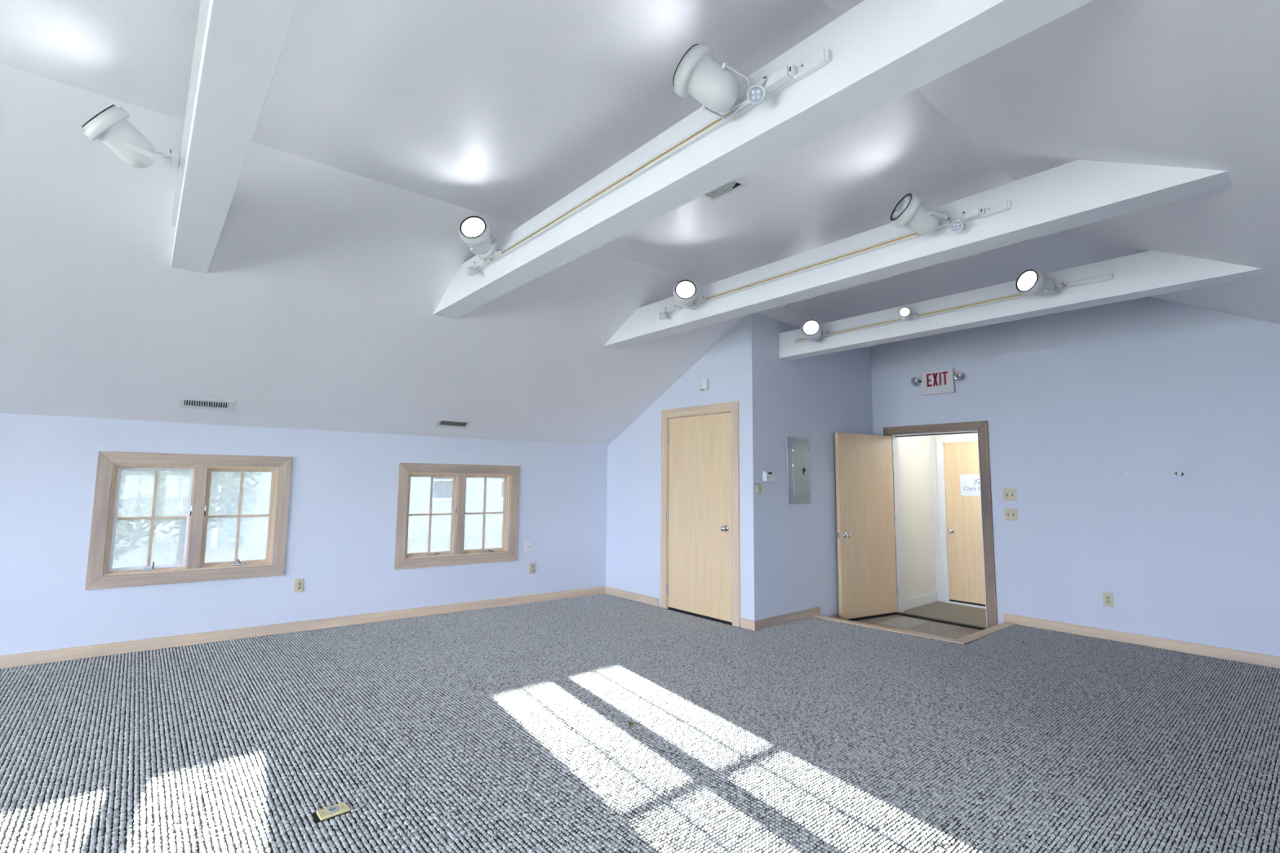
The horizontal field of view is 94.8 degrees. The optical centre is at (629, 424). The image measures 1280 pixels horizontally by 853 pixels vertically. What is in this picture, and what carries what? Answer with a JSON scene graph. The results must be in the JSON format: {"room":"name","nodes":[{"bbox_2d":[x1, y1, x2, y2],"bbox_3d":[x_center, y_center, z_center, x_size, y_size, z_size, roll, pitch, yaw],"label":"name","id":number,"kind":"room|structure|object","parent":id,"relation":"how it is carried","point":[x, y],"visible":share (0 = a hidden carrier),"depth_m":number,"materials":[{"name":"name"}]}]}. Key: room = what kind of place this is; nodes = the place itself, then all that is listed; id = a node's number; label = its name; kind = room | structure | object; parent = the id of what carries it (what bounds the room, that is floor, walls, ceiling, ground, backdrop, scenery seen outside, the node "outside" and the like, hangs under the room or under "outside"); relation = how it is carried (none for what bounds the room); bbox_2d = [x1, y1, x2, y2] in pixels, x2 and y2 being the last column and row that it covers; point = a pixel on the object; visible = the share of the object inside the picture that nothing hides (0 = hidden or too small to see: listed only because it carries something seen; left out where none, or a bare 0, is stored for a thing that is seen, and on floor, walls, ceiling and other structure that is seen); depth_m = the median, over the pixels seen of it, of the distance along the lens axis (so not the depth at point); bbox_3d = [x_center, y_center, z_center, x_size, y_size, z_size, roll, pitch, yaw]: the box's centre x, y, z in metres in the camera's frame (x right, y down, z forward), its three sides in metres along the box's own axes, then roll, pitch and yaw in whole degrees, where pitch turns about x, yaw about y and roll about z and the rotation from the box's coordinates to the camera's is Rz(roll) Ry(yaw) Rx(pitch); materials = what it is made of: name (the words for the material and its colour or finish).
{"room":"empty office room","nodes":[
{"label":"empty office room","id":0,"kind":"room"},
{"bbox_2d":[0,413,608,655],"bbox_3d":[-4.382,0.963,4.294,10.471,2.120,0.140,5,-7,-36],"label":"wall","id":1,"kind":"structure","parent":0,"point":[342,518],"depth_m":5.24,"materials":[{"name":"paint"}]},
{"bbox_2d":[84,451,291,590],"bbox_3d":[-3.581,0.769,4.875,1.290,1.036,0.166,5,-7,-36],"label":"window","id":2,"kind":"structure","parent":1,"relation":"in","point":[194,514],"depth_m":4.82,"materials":[{"name":"brown wood"}]},
{"bbox_2d":[293,578,303,592],"bbox_3d":[-2.939,1.432,5.225,0.072,0.117,0.009,5,-7,-36],"label":"power outlet","id":3,"kind":"object","parent":1,"relation":"attached to","point":[299,583],"visible":1,"depth_m":5.22,"materials":[{"name":"beige plastic"}]},
{"bbox_2d":[0,586,605,668],"bbox_3d":[-4.344,1.670,4.161,10.069,0.087,0.016,5,-7,-36],"label":"baseboard","id":4,"kind":"structure","parent":1,"relation":"attached to","point":[101,650],"depth_m":5.03,"materials":[{"name":"brown wood"}]},
{"bbox_2d":[394,462,519,569],"bbox_3d":[-1.794,0.942,6.181,1.290,1.036,0.165,5,-7,-36],"label":"window","id":5,"kind":"structure","parent":1,"relation":"in","point":[456,514],"depth_m":6.14,"materials":[{"name":"brown wood"}]},
{"bbox_2d":[524,542,530,552],"bbox_3d":[-1.140,1.370,6.562,0.070,0.115,0.008,5,-7,-36],"label":"phone jack","id":6,"kind":"object","parent":1,"relation":"attached to","point":[527,544],"visible":1,"depth_m":6.56,"materials":[{"name":"white plastic"}]},
{"bbox_2d":[529,562,535,573],"bbox_3d":[-1.087,1.610,6.579,0.072,0.117,0.009,5,-7,-36],"label":"power outlet","id":7,"kind":"object","parent":1,"relation":"attached to","point":[532,566],"visible":1,"depth_m":6.58,"materials":[{"name":"beige plastic"}]},
{"bbox_2d":[0,0,1279,445],"bbox_3d":[-1.184,-0.884,2.408,12.616,1.495,8.028,5,-7,-39],"label":"ceiling","id":8,"kind":"structure","parent":0,"point":[383,126],"depth_m":3.21,"materials":[{"name":"paint"}]},
{"bbox_2d":[179,396,233,410],"bbox_3d":[-3.374,-0.161,4.692,0.345,0.073,0.132,5,-7,-36],"label":"ceiling vent","id":9,"kind":"object","parent":8,"relation":"in","point":[184,402],"visible":1,"depth_m":4.69,"materials":[{"name":"white metal"}]},
{"bbox_2d":[170,0,299,273],"bbox_3d":[-1.347,-1.214,2.001,0.178,0.255,4.252,5,-7,-39],"label":"ceiling beam","id":10,"kind":"structure","parent":8,"relation":"attached to","point":[244,42],"depth_m":2.02,"materials":[{"name":"paint"}]},
{"bbox_2d":[170,0,209,226],"bbox_3d":[-1.538,-1.217,2.070,0.028,0.042,3.094,5,-7,-39],"label":"track","id":11,"kind":"object","parent":10,"relation":"attached to","point":[204,4],"visible":0.97,"depth_m":2.14,"materials":[{"name":"white metal"}]},
{"bbox_2d":[81,104,180,168],"bbox_3d":[-2.110,-1.217,2.499,0.319,0.221,0.195,5,-7,-39],"label":"spotlight","id":12,"kind":"object","parent":11,"relation":"attached to","point":[110,126],"visible":1,"depth_m":2.45,"materials":[{"name":"white metal"}]},
{"bbox_2d":[434,418,471,428],"bbox_3d":[-1.774,-0.005,5.916,0.335,0.074,0.131,5,-7,-36],"label":"ceiling vent","id":13,"kind":"object","parent":8,"relation":"in","point":[445,423],"visible":1,"depth_m":5.91,"materials":[{"name":"white metal"}]},
{"bbox_2d":[702,177,748,201],"bbox_3d":[0.536,-1.386,3.459,0.165,0.012,0.270,5,-7,-39],"label":"ceiling vent","id":14,"kind":"object","parent":8,"relation":"in","point":[736,184],"visible":0.59,"depth_m":3.47,"materials":[{"name":"white metal"}]},
{"bbox_2d":[433,0,1093,318],"bbox_3d":[-0.111,-1.103,2.989,0.178,0.255,4.198,5,-7,-39],"label":"ceiling beam","id":15,"kind":"structure","parent":8,"relation":"attached to","point":[882,51],"depth_m":2.10,"materials":[{"name":"paint"}]},
{"bbox_2d":[474,48,831,273],"bbox_3d":[-0.196,-1.118,2.931,0.028,0.042,2.639,5,-7,-39],"label":"track","id":16,"kind":"object","parent":15,"relation":"attached to","point":[822,58],"visible":0.8,"depth_m":2.52,"materials":[{"name":"white metal"}]},
{"bbox_2d":[466,257,490,275],"bbox_3d":[-0.979,-1.010,3.787,0.089,0.100,0.182,5,-7,-39],"label":"spotlight","id":17,"kind":"object","parent":16,"relation":"attached to","point":[471,271],"visible":0.97,"depth_m":3.80,"materials":[{"name":"white plastic"}]},
{"bbox_2d":[458,215,502,259],"bbox_3d":[-0.904,-1.133,3.586,0.203,0.222,0.258,-1,-6,13],"label":"spotlight","id":18,"kind":"object","parent":16,"relation":"attached to","point":[474,231],"visible":1,"depth_m":3.53,"materials":[{"name":"white metal"}]},
{"bbox_2d":[672,42,751,119],"bbox_3d":[0.303,-1.251,2.151,0.300,0.228,0.186,1,-6,-9],"label":"spotlight","id":19,"kind":"object","parent":16,"relation":"attached to","point":[697,75],"visible":0.97,"depth_m":2.08,"materials":[{"name":"white metal"}]},
{"bbox_2d":[746,63,797,104],"bbox_3d":[0.484,-1.168,2.026,0.102,0.104,0.153,5,-7,-39],"label":"spotlight","id":20,"kind":"object","parent":16,"relation":"attached to","point":[756,94],"visible":1,"depth_m":2.03,"materials":[{"name":"white plastic"}]},
{"bbox_2d":[604,159,1232,348],"bbox_3d":[1.142,-0.991,3.991,0.178,0.255,4.144,5,-7,-39],"label":"ceiling beam","id":21,"kind":"structure","parent":8,"relation":"attached to","point":[1080,192],"depth_m":3.13,"materials":[{"name":"paint"}]},
{"bbox_2d":[665,200,1011,314],"bbox_3d":[1.087,-1.008,3.898,0.028,0.042,2.524,5,-7,-39],"label":"track","id":22,"kind":"object","parent":21,"relation":"attached to","point":[1005,206],"visible":0.8,"depth_m":3.63,"materials":[{"name":"white metal"}]},
{"bbox_2d":[658,305,679,319],"bbox_3d":[0.306,-0.900,4.746,0.095,0.105,0.172,5,-7,-39],"label":"bracket","id":23,"kind":"object","parent":22,"relation":"attached to","point":[662,315],"visible":0.99,"depth_m":4.75,"materials":[{"name":"white plastic"}]},
{"bbox_2d":[673,279,706,309],"bbox_3d":[0.451,-0.979,4.454,0.219,0.195,0.252,-1,-6,17],"label":"spotlight","id":24,"kind":"object","parent":22,"relation":"attached to","point":[685,291],"visible":1,"depth_m":4.40,"materials":[{"name":"white metal"}]},
{"bbox_2d":[889,192,951,235],"bbox_3d":[1.551,-1.118,3.147,0.307,0.210,0.184,2,-6,-15],"label":"spotlight","id":25,"kind":"object","parent":22,"relation":"attached to","point":[909,212],"visible":1,"depth_m":3.09,"materials":[{"name":"white metal"}]},
{"bbox_2d":[949,207,986,232],"bbox_3d":[1.745,-1.049,3.049,0.170,0.112,0.076,-2,-6,21],"label":"spotlight","id":26,"kind":"object","parent":22,"relation":"attached to","point":[955,226],"visible":1,"depth_m":3.04,"materials":[{"name":"white plastic"}]},
{"bbox_2d":[778,250,1265,360],"bbox_3d":[2.647,-0.902,4.730,0.178,0.255,3.362,5,-7,-39],"label":"ceiling beam","id":27,"kind":"structure","parent":8,"relation":"attached to","point":[1147,273],"depth_m":4.26,"materials":[{"name":"paint"}]},
{"bbox_2d":[794,272,1112,343],"bbox_3d":[2.412,-0.900,4.851,0.028,0.042,2.466,5,-7,-39],"label":"track","id":28,"kind":"object","parent":27,"relation":"attached to","point":[1106,277],"visible":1,"depth_m":4.61,"materials":[{"name":"white metal"}]},
{"bbox_2d":[800,319,828,342],"bbox_3d":[1.717,-0.864,5.470,0.193,0.197,0.265,-4,-7,37],"label":"spotlight","id":29,"kind":"object","parent":28,"relation":"attached to","point":[811,329],"visible":1,"depth_m":5.42,"materials":[{"name":"white metal"}]},
{"bbox_2d":[897,306,917,320],"bbox_3d":[2.289,-0.911,4.863,0.161,0.103,0.124,5,-7,-39],"label":"spotlight","id":30,"kind":"object","parent":28,"relation":"attached to","point":[904,313],"visible":1,"depth_m":4.84,"materials":[{"name":"white metal"}]},
{"bbox_2d":[1015,268,1063,296],"bbox_3d":[2.863,-0.981,4.118,0.288,0.185,0.184,3,-6,-23],"label":"spotlight","id":31,"kind":"object","parent":28,"relation":"attached to","point":[1032,281],"visible":1,"depth_m":4.07,"materials":[{"name":"white metal"}]},
{"bbox_2d":[0,594,1279,852],"bbox_3d":[-1.212,1.572,2.168,12.516,0.040,7.914,5,-7,-39],"label":"floor","id":32,"kind":"structure","parent":0,"point":[316,819],"depth_m":2.81,"materials":[{"name":"grey carpet"}]},
{"bbox_2d":[315,801,349,820],"bbox_3d":[-1.204,1.567,2.386,0.108,0.012,0.072,6,-7,-41],"label":"floor outlet","id":33,"kind":"object","parent":32,"relation":"on","point":[323,814],"visible":1,"depth_m":2.38,"materials":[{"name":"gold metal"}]},
{"bbox_2d":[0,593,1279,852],"bbox_3d":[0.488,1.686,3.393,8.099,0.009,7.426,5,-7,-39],"label":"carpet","id":34,"kind":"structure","parent":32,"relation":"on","point":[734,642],"depth_m":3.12,"materials":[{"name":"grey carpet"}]},
{"bbox_2d":[626,721,635,729],"bbox_3d":[0.006,1.649,3.230,0.040,0.021,0.098,-2,-6,22],"label":"dry leaf","id":35,"kind":"object","parent":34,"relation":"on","point":[630,723],"visible":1,"depth_m":3.24,"materials":[{"name":"brown plant"}]},
{"bbox_2d":[936,843,948,850],"bbox_3d":[1.166,1.567,2.191,0.042,0.005,0.036,5,-7,-39],"label":"twig","id":36,"kind":"object","parent":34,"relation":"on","point":[938,845],"visible":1,"depth_m":2.19,"materials":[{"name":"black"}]},
{"bbox_2d":[605,312,762,626],"bbox_3d":[0.325,0.363,6.664,0.120,3.320,2.762,5,-7,-39],"label":"wall","id":37,"kind":"structure","parent":0,"point":[731,367],"depth_m":6.41,"materials":[{"name":"paint"}]},
{"bbox_2d":[605,586,658,606],"bbox_3d":[0.005,1.973,6.763,0.016,0.087,0.955,5,-7,-39],"label":"baseboard","id":38,"kind":"structure","parent":37,"relation":"attached to","point":[645,599],"depth_m":6.72,"materials":[{"name":"brown wood"}]},
{"bbox_2d":[660,400,740,627],"bbox_3d":[0.720,0.879,6.072,0.172,2.145,1.093,5,-7,-39],"label":"door","id":39,"kind":"structure","parent":37,"relation":"in","point":[700,517],"depth_m":6.03,"materials":[{"name":"brown wood"}]},
{"bbox_2d":[699,378,709,391],"bbox_3d":[0.760,-0.409,6.098,0.040,0.122,0.124,5,-7,-39],"label":"door chime","id":40,"kind":"object","parent":37,"relation":"attached to","point":[704,384],"visible":1,"depth_m":6.07,"materials":[{"name":"white plastic"}]},
{"bbox_2d":[741,617,755,631],"bbox_3d":[1.097,1.857,5.457,0.016,0.087,0.162,5,-7,-39],"label":"baseboard","id":41,"kind":"structure","parent":37,"relation":"attached to","point":[746,624],"depth_m":5.45,"materials":[{"name":"brown wood"}]},
{"bbox_2d":[759,314,873,619],"bbox_3d":[2.077,0.495,6.390,2.244,3.600,0.120,5,-7,-39],"label":"wall","id":42,"kind":"structure","parent":0,"point":[815,398],"depth_m":6.07,"materials":[{"name":"paint"}]},
{"bbox_2d":[755,483,761,494],"bbox_3d":[1.217,0.615,5.582,0.106,0.112,0.001,5,-7,-39],"label":"light switch","id":43,"kind":"object","parent":42,"relation":"attached to","point":[758,489],"visible":1,"depth_m":5.58,"materials":[{"name":"beige plastic"}]},
{"bbox_2d":[762,471,775,481],"bbox_3d":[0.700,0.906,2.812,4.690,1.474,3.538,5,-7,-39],"label":"thermostat","id":44,"kind":"object","parent":42,"relation":"attached to","point":[766,476],"visible":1,"depth_m":5.63,"materials":[{"name":"white plastic"}]},
{"bbox_2d":[753,606,820,631],"bbox_3d":[1.548,1.889,5.735,1.068,0.087,0.016,5,-7,-39],"label":"baseboard","id":45,"kind":"structure","parent":42,"relation":"attached to","point":[766,623],"depth_m":5.70,"materials":[{"name":"brown wood"}]},
{"bbox_2d":[786,436,810,503],"bbox_3d":[1.725,0.472,6.007,0.390,0.670,0.019,5,-7,-39],"label":"electrical panel","id":46,"kind":"object","parent":42,"relation":"attached to","point":[797,448],"visible":1,"depth_m":5.99,"materials":[{"name":"grey metal"}]},
{"bbox_2d":[827,613,839,618],"bbox_3d":[2.406,2.084,6.434,1.256,0.075,0.016,5,-7,-39],"label":"baseboard","id":47,"kind":"structure","parent":42,"relation":"attached to","point":[837,615],"depth_m":6.25,"materials":[{"name":"brown wood"}]},
{"bbox_2d":[813,614,963,644],"bbox_3d":[2.376,1.970,5.527,1.398,0.122,0.104,-5,-8,44],"label":"trim","id":48,"kind":"structure","parent":42,"relation":"attached to","point":[855,623],"depth_m":5.45,"materials":[{"name":"brown wood"}]},
{"bbox_2d":[898,435,936,599],"bbox_3d":[3.487,1.006,7.285,1.054,2.410,0.100,5,-7,-39],"label":"wall","id":49,"kind":"structure","parent":0,"point":[919,579],"depth_m":7.25,"materials":[{"name":"paint"}]},
{"bbox_2d":[903,591,937,610],"bbox_3d":[3.493,2.137,7.114,1.002,0.125,0.014,5,-7,-39],"label":"baseboard","id":50,"kind":"structure","parent":49,"relation":"attached to","point":[912,602],"depth_m":7.13,"materials":[{"name":"white wood"}]},
{"bbox_2d":[853,601,986,639],"bbox_3d":[3.564,2.108,5.884,2.660,0.064,2.337,5,-7,-39],"label":"floor","id":51,"kind":"structure","parent":0,"point":[895,621],"depth_m":6.37,"materials":[{"name":"beige tile"}]},
{"bbox_2d":[930,432,977,601],"bbox_3d":[4.585,0.969,6.791,0.100,2.410,2.265,5,-7,-39],"label":"wall","id":52,"kind":"structure","parent":0,"point":[933,442],"depth_m":7.49,"materials":[{"name":"paint"}]},
{"bbox_2d":[935,434,986,608],"bbox_3d":[4.249,1.163,7.113,0.118,2.080,0.965,5,-7,-39],"label":"door","id":53,"kind":"structure","parent":52,"relation":"in","point":[964,522],"depth_m":7.30,"materials":[{"name":"brown wood"}]},
{"bbox_2d":[960,474,980,496],"bbox_3d":[4.203,0.750,7.227,0.002,0.264,0.280,5,-7,-39],"label":"paper notice","id":54,"kind":"object","parent":53,"relation":"attached to","point":[969,483],"visible":0.86,"depth_m":7.25,"materials":[{"name":"white paper"}]},
{"bbox_2d":[870,296,1279,657],"bbox_3d":[4.566,0.397,5.110,0.140,3.600,5.438,5,-7,-39],"label":"wall","id":55,"kind":"structure","parent":0,"point":[1152,389],"depth_m":5.21,"materials":[{"name":"paint"}]},
{"bbox_2d":[835,420,997,630],"bbox_3d":[3.043,1.066,6.499,1.521,2.127,0.748,-1,-6,14],"label":"door","id":56,"kind":"structure","parent":55,"relation":"in","point":[869,534],"depth_m":6.48,"materials":[{"name":"brown wood"}]},
{"bbox_2d":[911,368,964,395],"bbox_3d":[3.376,-0.462,6.476,0.096,0.266,0.556,5,-7,-39],"label":"exit sign","id":57,"kind":"object","parent":55,"relation":"attached to","point":[942,381],"visible":1,"depth_m":6.45,"materials":[{"name":"white plastic"}]},
{"bbox_2d":[911,377,921,386],"bbox_3d":[3.238,-0.482,6.644,0.096,0.098,0.123,5,-7,-39],"label":"lamp","id":58,"kind":"object","parent":57,"relation":"attached to","point":[915,381],"depth_m":6.64,"materials":[{"name":"silver metal"}]},
{"bbox_2d":[953,371,964,380],"bbox_3d":[3.526,-0.512,6.304,0.090,0.098,0.101,4,-7,-33],"label":"lamp","id":59,"kind":"object","parent":57,"relation":"attached to","point":[957,375],"depth_m":6.29,"materials":[{"name":"silver metal"}]},
{"bbox_2d":[956,622,1017,644],"bbox_3d":[3.285,1.969,5.415,1.218,0.122,0.095,5,-7,-38],"label":"trim","id":60,"kind":"structure","parent":55,"relation":"attached to","point":[969,638],"depth_m":5.37,"materials":[{"name":"brown wood"}]},
{"bbox_2d":[1003,488,1016,500],"bbox_3d":[3.794,0.703,5.884,0.018,0.115,0.115,5,-7,-39],"label":"light switch","id":61,"kind":"object","parent":55,"relation":"attached to","point":[1008,494],"visible":1,"depth_m":5.88,"materials":[{"name":"beige plastic"}]},
{"bbox_2d":[1004,508,1017,520],"bbox_3d":[3.792,0.899,5.865,0.018,0.115,0.115,5,-7,-39],"label":"light switch","id":62,"kind":"object","parent":55,"relation":"attached to","point":[1009,513],"visible":1,"depth_m":5.87,"materials":[{"name":"beige plastic"}]},
{"bbox_2d":[1102,592,1113,606],"bbox_3d":[4.255,1.560,5.239,0.009,0.117,0.072,5,-7,-39],"label":"power outlet","id":63,"kind":"object","parent":55,"relation":"attached to","point":[1108,598],"visible":1,"depth_m":5.24,"materials":[{"name":"beige plastic"}]},
{"bbox_2d":[1003,613,1279,668],"bbox_3d":[4.844,1.802,4.495,0.016,0.087,3.532,5,-7,-39],"label":"baseboard","id":64,"kind":"structure","parent":55,"relation":"attached to","point":[1267,660],"depth_m":4.98,"materials":[{"name":"brown wood"}]},
{"bbox_2d":[1174,471,1183,475],"bbox_3d":[4.606,0.417,4.937,0.015,0.035,0.060,5,-7,-39],"label":"wall anchor","id":65,"kind":"object","parent":55,"relation":"attached to","point":[1178,473],"visible":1,"depth_m":4.94,"materials":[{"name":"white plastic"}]},
{"bbox_2d":[1234,471,1240,475],"bbox_3d":[4.825,0.393,4.676,0.015,0.034,0.034,5,-7,-39],"label":"wall anchor","id":66,"kind":"object","parent":55,"relation":"attached to","point":[1237,473],"visible":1,"depth_m":4.68,"materials":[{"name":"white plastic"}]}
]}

